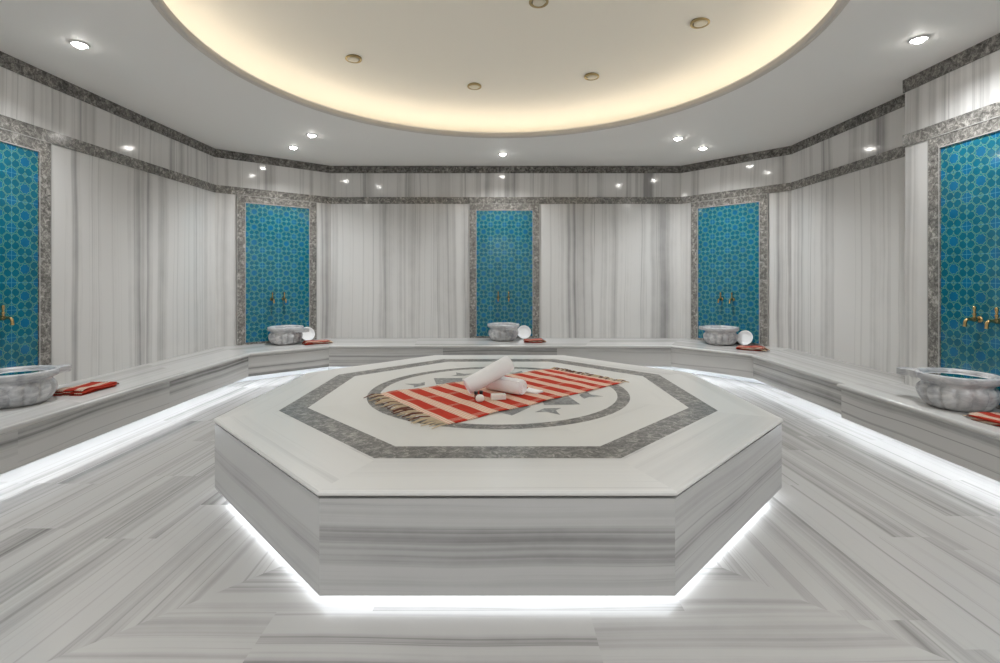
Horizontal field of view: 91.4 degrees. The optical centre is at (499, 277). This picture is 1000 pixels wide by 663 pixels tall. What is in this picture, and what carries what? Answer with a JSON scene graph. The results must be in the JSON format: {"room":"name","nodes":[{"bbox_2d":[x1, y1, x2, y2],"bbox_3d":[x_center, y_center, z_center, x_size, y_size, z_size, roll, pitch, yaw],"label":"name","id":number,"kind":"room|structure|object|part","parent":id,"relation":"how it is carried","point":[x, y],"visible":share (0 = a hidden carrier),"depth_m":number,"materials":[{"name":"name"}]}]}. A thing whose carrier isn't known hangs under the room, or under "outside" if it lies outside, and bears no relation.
{"room":"spa","nodes":[
{"label":"spa","id":0,"kind":"room"},
{"bbox_2d":[0,66,214,384],"bbox_3d":[-4.120,-0.196,2.812,0.150,3.272,8.225,0,0,0],"label":"wall","id":1,"kind":"structure","parent":0,"point":[133,250],"depth_m":5.20,"materials":[{"name":"stone"}]},
{"bbox_2d":[0,128,51,367],"bbox_3d":[-4.032,-0.116,3.805,0.023,2.191,1.150,0,0,0],"label":"tile panel","id":2,"kind":"object","parent":1,"relation":"attached to","point":[25,161],"visible":0.84,"depth_m":4.14,"materials":[{"name":"teal tile"}]},
{"bbox_2d":[0,305,14,324],"bbox_3d":[-3.968,0.298,3.920,0.131,0.164,0.054,0,0,0],"label":"tap","id":3,"kind":"object","parent":2,"relation":"attached to","point":[2,317],"visible":1,"depth_m":3.91,"materials":[{"name":"brown metal"}]},
{"bbox_3d":[-3.993,0.260,3.920,0.028,0.088,0.027,0,0,0],"label":"handle","id":4,"kind":"part","parent":3,"relation":"part of","materials":[{"name":"gold metal"}]},
{"bbox_3d":[-3.965,0.340,3.920,0.125,0.078,0.042,0,0,0],"label":"spout","id":5,"kind":"part","parent":3,"relation":"part of","materials":[{"name":"gold metal"}]},
{"bbox_2d":[0,101,999,203],"bbox_3d":[-0.003,-1.267,3.347,8.083,0.110,9.274,0,0,0],"label":"trim","id":6,"kind":"structure","parent":1,"relation":"attached to","point":[992,110],"depth_m":6.64,"materials":[{"name":"grey stone"}]},
{"bbox_2d":[215,157,330,346],"bbox_3d":[-3.453,-0.196,7.513,1.662,3.272,0.150,0,0,-40],"label":"wall","id":7,"kind":"structure","parent":0,"point":[228,172],"depth_m":7.16,"materials":[{"name":"stone"}]},
{"bbox_2d":[237,195,316,344],"bbox_3d":[-3.383,-0.116,7.457,1.150,2.191,0.024,0,0,-40],"label":"tile panel","id":8,"kind":"object","parent":7,"relation":"attached to","point":[277,238],"visible":0.94,"depth_m":7.41,"materials":[{"name":"teal tile"}]},
{"bbox_2d":[0,33,999,172],"bbox_3d":[-0.003,-1.773,3.347,8.083,0.118,9.274,0,0,0],"label":"trim","id":9,"kind":"structure","parent":7,"relation":"attached to","point":[990,45],"depth_m":6.08,"materials":[{"name":"grey stone"}]},
{"bbox_2d":[0,370,999,662],"bbox_3d":[0.000,1.500,3.400,8.600,0.120,9.800,0,0,0],"label":"floor","id":10,"kind":"structure","parent":0,"point":[119,545],"depth_m":2.32,"materials":[{"name":"stone"}]},
{"bbox_2d":[213,355,782,595],"bbox_3d":[-0.012,1.181,3.995,3.760,0.517,3.760,0,0,0],"label":"platform","id":11,"kind":"object","parent":10,"relation":"on","point":[632,487],"visible":0.82,"depth_m":2.39,"materials":[{"name":"stone"}]},
{"bbox_2d":[364,367,627,428],"bbox_3d":[0.031,0.912,4.030,2.149,0.021,1.093,0,0,-39],"label":"striped cloth","id":12,"kind":"object","parent":11,"relation":"on","point":[447,403],"visible":0.8,"depth_m":3.75,"materials":[{"name":"red fabric"}]},
{"bbox_2d":[475,394,483,401],"bbox_3d":[-0.148,0.885,3.600,0.066,0.053,0.066,0,0,0],"label":"soap","id":13,"kind":"object","parent":12,"relation":"on","point":[479,398],"visible":1,"depth_m":3.58,"materials":[{"name":"white"}]},
{"bbox_2d":[463,356,513,393],"bbox_3d":[-0.086,0.764,3.854,0.412,0.271,0.134,0,0,-25],"label":"rolled towel","id":14,"kind":"object","parent":12,"relation":"on","point":[503,366],"visible":1,"depth_m":3.80,"materials":[{"name":"white fabric"}]},
{"bbox_2d":[491,393,505,399],"bbox_3d":[-0.012,0.894,3.685,0.110,0.036,0.056,0,0,-8],"label":"soap bar","id":15,"kind":"object","parent":12,"relation":"on","point":[494,396],"visible":1,"depth_m":3.66,"materials":[{"name":"white"}]},
{"bbox_2d":[485,376,542,394],"bbox_3d":[0.104,0.852,3.954,0.442,0.125,0.267,0,0,39],"label":"rolled towel","id":16,"kind":"object","parent":12,"relation":"on","point":[516,386],"visible":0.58,"depth_m":3.84,"materials":[{"name":"white fabric"}]},
{"bbox_2d":[0,338,999,481],"bbox_3d":[-0.003,1.210,3.350,8.082,0.459,9.266,0,0,0],"label":"bench","id":17,"kind":"object","parent":10,"relation":"on","point":[879,401],"visible":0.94,"depth_m":5.13,"materials":[{"name":"grey stone"}]},
{"bbox_2d":[0,364,71,408],"bbox_3d":[-3.752,0.850,3.865,0.489,0.260,0.638,0,0,9],"label":"basin","id":18,"kind":"object","parent":17,"relation":"on","point":[20,386],"visible":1,"depth_m":3.72,"materials":[{"name":"grey stone"}]},
{"bbox_2d":[52,381,118,395],"bbox_3d":[-3.595,0.953,4.274,0.259,0.051,0.441,0,0,0],"label":"folded cloth","id":19,"kind":"object","parent":17,"relation":"on","point":[83,389],"visible":0.99,"depth_m":4.14,"materials":[{"name":"red fabric"}]},
{"bbox_2d":[267,325,308,344],"bbox_3d":[-3.127,0.850,7.242,0.638,0.260,0.489,0,0,18],"label":"basin","id":20,"kind":"object","parent":17,"relation":"on","point":[279,334],"visible":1,"depth_m":7.09,"materials":[{"name":"grey stone"}]},
{"bbox_2d":[302,327,314,339],"bbox_3d":[-3.012,0.871,7.636,0.224,0.208,0.099,0,0,-43],"label":"bowl","id":21,"kind":"object","parent":17,"relation":"on","point":[309,335],"visible":0.74,"depth_m":7.66,"materials":[{"name":"silver metal"}]},
{"bbox_2d":[302,340,331,344],"bbox_3d":[-2.718,0.953,7.299,0.420,0.051,0.221,0,0,-36],"label":"folded cloth","id":22,"kind":"object","parent":17,"relation":"on","point":[306,342],"visible":1,"depth_m":7.24,"materials":[{"name":"red fabric"}]},
{"bbox_2d":[487,322,518,340],"bbox_3d":[0.083,0.850,7.641,0.489,0.260,0.638,0,0,-27],"label":"basin","id":23,"kind":"object","parent":17,"relation":"on","point":[499,331],"visible":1,"depth_m":7.51,"materials":[{"name":"grey stone"}]},
{"bbox_2d":[518,325,530,338],"bbox_3d":[0.389,0.871,7.876,0.224,0.208,0.099,0,0,4],"label":"bowl","id":24,"kind":"object","parent":17,"relation":"on","point":[524,331],"visible":0.93,"depth_m":7.89,"materials":[{"name":"silver metal"}]},
{"bbox_2d":[524,338,546,342],"bbox_3d":[0.537,0.955,7.454,0.347,0.047,0.215,0,0,-2],"label":"folded cloth","id":25,"kind":"object","parent":17,"relation":"on","point":[538,340],"visible":1,"depth_m":7.37,"materials":[{"name":"red fabric"}]},
{"bbox_2d":[699,325,738,345],"bbox_3d":[3.234,0.850,7.273,0.489,0.260,0.638,0,0,-21],"label":"basin","id":26,"kind":"object","parent":17,"relation":"on","point":[721,335],"visible":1,"depth_m":7.04,"materials":[{"name":"grey stone"}]},
{"bbox_2d":[737,330,752,344],"bbox_3d":[3.571,0.871,7.116,0.223,0.208,0.100,0,0,44],"label":"bowl","id":27,"kind":"object","parent":17,"relation":"on","point":[745,337],"visible":0.95,"depth_m":7.13,"materials":[{"name":"silver metal"}]},
{"bbox_2d":[736,345,769,350],"bbox_3d":[3.450,0.954,6.648,0.401,0.050,0.214,0,0,36],"label":"folded cloth","id":28,"kind":"object","parent":17,"relation":"on","point":[742,347],"visible":1,"depth_m":6.59,"materials":[{"name":"red fabric"}]},
{"bbox_2d":[896,367,999,411],"bbox_3d":[3.441,0.850,3.761,0.489,0.260,0.638,0,0,-21],"label":"basin","id":29,"kind":"object","parent":17,"relation":"on","point":[961,390],"visible":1,"depth_m":3.57,"materials":[{"name":"grey stone"}]},
{"bbox_2d":[963,412,999,425],"bbox_3d":[3.389,0.954,3.228,0.251,0.050,0.481,0,0,-6],"label":"folded cloth","id":30,"kind":"object","parent":17,"relation":"on","point":[993,418],"visible":1,"depth_m":3.32,"materials":[{"name":"red fabric"}]},
{"bbox_2d":[0,0,999,165],"bbox_3d":[-0.003,-1.857,3.342,8.385,0.050,9.585,0,0,0],"label":"ceiling","id":31,"kind":"structure","parent":0,"point":[135,60],"depth_m":4.90,"materials":[{"name":"white paint"}]},
{"bbox_2d":[69,40,90,48],"bbox_3d":[-3.290,-1.816,3.820,0.132,0.032,0.132,0,0,0],"label":"recessed light","id":32,"kind":"object","parent":31,"relation":"in","point":[79,44],"visible":1,"depth_m":3.80,"materials":[{"name":"white"}]},
{"bbox_2d":[306,133,316,137],"bbox_3d":[-2.410,-1.816,6.250,0.132,0.032,0.132,0,0,0],"label":"recessed light","id":33,"kind":"object","parent":31,"relation":"in","point":[309,134],"visible":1,"depth_m":6.22,"materials":[{"name":"white"}]},
{"bbox_2d":[150,0,849,137],"bbox_3d":[0.000,-1.851,3.940,4.830,0.069,4.830,0,0,0],"label":"trim","id":34,"kind":"structure","parent":31,"relation":"attached to","point":[162,8],"depth_m":4.79,"materials":[{"name":"grey paint"}]},
{"bbox_2d":[673,137,682,140],"bbox_3d":[2.330,-1.816,6.390,0.132,0.032,0.132,0,0,0],"label":"recessed light","id":35,"kind":"object","parent":31,"relation":"in","point":[674,138],"visible":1,"depth_m":6.37,"materials":[{"name":"white"}]},
{"bbox_2d":[908,35,929,43],"bbox_3d":[3.210,-1.816,3.740,0.132,0.032,0.132,0,0,0],"label":"recessed light","id":36,"kind":"object","parent":31,"relation":"in","point":[918,39],"visible":1,"depth_m":3.72,"materials":[{"name":"white"}]},
{"bbox_2d":[163,0,836,131],"bbox_3d":[0.000,-2.123,3.940,5.940,0.478,5.940,0,0,0],"label":"ceiling","id":37,"kind":"structure","parent":0,"point":[420,58],"depth_m":4.85,"materials":[{"name":"white paint"}]},
{"bbox_2d":[345,54,361,62],"bbox_3d":[-1.517,-2.269,5.053,0.168,0.031,0.168,0,0,0],"label":"fitting","id":38,"kind":"object","parent":37,"relation":"attached to","point":[353,58],"visible":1,"depth_m":5.02,"materials":[{"name":"brown metal"}]},
{"bbox_2d":[467,83,480,89],"bbox_3d":[-0.304,-2.271,5.786,0.168,0.031,0.168,0,0,0],"label":"fitting","id":39,"kind":"object","parent":37,"relation":"attached to","point":[473,86],"visible":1,"depth_m":5.76,"materials":[{"name":"beige"}]},
{"bbox_2d":[529,0,548,7],"bbox_3d":[0.331,-2.360,4.169,0.168,0.031,0.168,0,0,0],"label":"fitting","id":40,"kind":"object","parent":37,"relation":"attached to","point":[533,3],"visible":1,"depth_m":4.17,"materials":[{"name":"beige"}]},
{"bbox_2d":[584,73,598,80],"bbox_3d":[1.035,-2.271,5.503,0.168,0.031,0.168,0,0,0],"label":"fitting","id":41,"kind":"object","parent":37,"relation":"attached to","point":[589,76],"visible":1,"depth_m":5.47,"materials":[{"name":"beige"}]},
{"bbox_2d":[690,17,709,28],"bbox_3d":[1.785,-2.277,4.355,0.168,0.031,0.168,0,0,0],"label":"fitting","id":42,"kind":"object","parent":37,"relation":"attached to","point":[697,23],"visible":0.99,"depth_m":4.34,"materials":[{"name":"beige"}]},
{"bbox_2d":[331,173,680,337],"bbox_3d":[0.097,-0.196,8.060,5.723,3.272,0.150,0,0,0],"label":"wall","id":43,"kind":"structure","parent":0,"point":[398,270],"depth_m":7.99,"materials":[{"name":"stone"}]},
{"bbox_2d":[469,204,539,337],"bbox_3d":[0.073,-0.116,7.973,1.150,2.191,0.023,0,0,0],"label":"tile panel","id":44,"kind":"object","parent":43,"relation":"attached to","point":[504,239],"visible":0.88,"depth_m":7.98,"materials":[{"name":"teal tile"}]},
{"bbox_2d":[681,154,791,348],"bbox_3d":[3.555,-0.196,7.424,0.150,3.272,1.632,0,0,-42],"label":"wall","id":45,"kind":"structure","parent":0,"point":[775,170],"depth_m":6.96,"materials":[{"name":"stone"}]},
{"bbox_2d":[691,193,767,346],"bbox_3d":[3.451,-0.116,7.410,0.024,2.191,1.150,0,0,-41],"label":"tile panel","id":46,"kind":"object","parent":45,"relation":"attached to","point":[729,236],"visible":0.85,"depth_m":7.37,"materials":[{"name":"teal tile"}]},
{"bbox_2d":[792,106,904,375],"bbox_3d":[4.115,-0.196,5.639,0.150,3.272,2.248,0,0,0],"label":"wall","id":47,"kind":"structure","parent":0,"point":[848,230],"depth_m":5.59,"materials":[{"name":"stone"}]},
{"bbox_2d":[905,49,999,385],"bbox_3d":[3.969,-0.196,1.607,0.443,3.272,5.815,0,0,0],"label":"wall pier","id":48,"kind":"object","parent":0,"point":[974,85],"visible":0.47,"depth_m":4.34,"materials":[{"name":"stone"}]},
{"bbox_2d":[927,115,999,408],"bbox_3d":[3.735,-0.116,3.680,0.023,2.191,1.150,0,0,0],"label":"tile panel","id":49,"kind":"object","parent":48,"relation":"attached to","point":[963,164],"visible":0.91,"depth_m":3.94,"materials":[{"name":"teal tile"}]},
{"bbox_2d":[962,306,982,326],"bbox_3d":[3.670,0.298,3.800,0.131,0.164,0.054,0,0,0],"label":"tap","id":50,"kind":"object","parent":49,"relation":"attached to","point":[979,319],"visible":1,"depth_m":3.79,"materials":[{"name":"brown metal"}]},
{"bbox_3d":[3.667,0.340,3.800,0.125,0.078,0.042,0,0,0],"label":"spout","id":51,"kind":"part","parent":50,"relation":"part of","materials":[{"name":"gold metal"}]},
{"bbox_3d":[3.695,0.260,3.800,0.028,0.088,0.027,0,0,0],"label":"handle","id":52,"kind":"part","parent":50,"relation":"part of","materials":[{"name":"gold metal"}]},
{"bbox_2d":[984,307,999,328],"bbox_3d":[3.670,0.298,3.630,0.131,0.164,0.054,0,0,0],"label":"tap","id":53,"kind":"object","parent":49,"relation":"attached to","point":[996,320],"visible":1,"depth_m":3.62,"materials":[{"name":"brown metal"}]},
{"bbox_3d":[3.667,0.340,3.630,0.125,0.078,0.042,0,0,0],"label":"spout","id":54,"kind":"part","parent":53,"relation":"part of","materials":[{"name":"gold metal"}]},
{"bbox_3d":[3.695,0.260,3.630,0.028,0.088,0.027,0,0,0],"label":"handle","id":55,"kind":"part","parent":53,"relation":"part of","materials":[{"name":"gold metal"}]}
]}

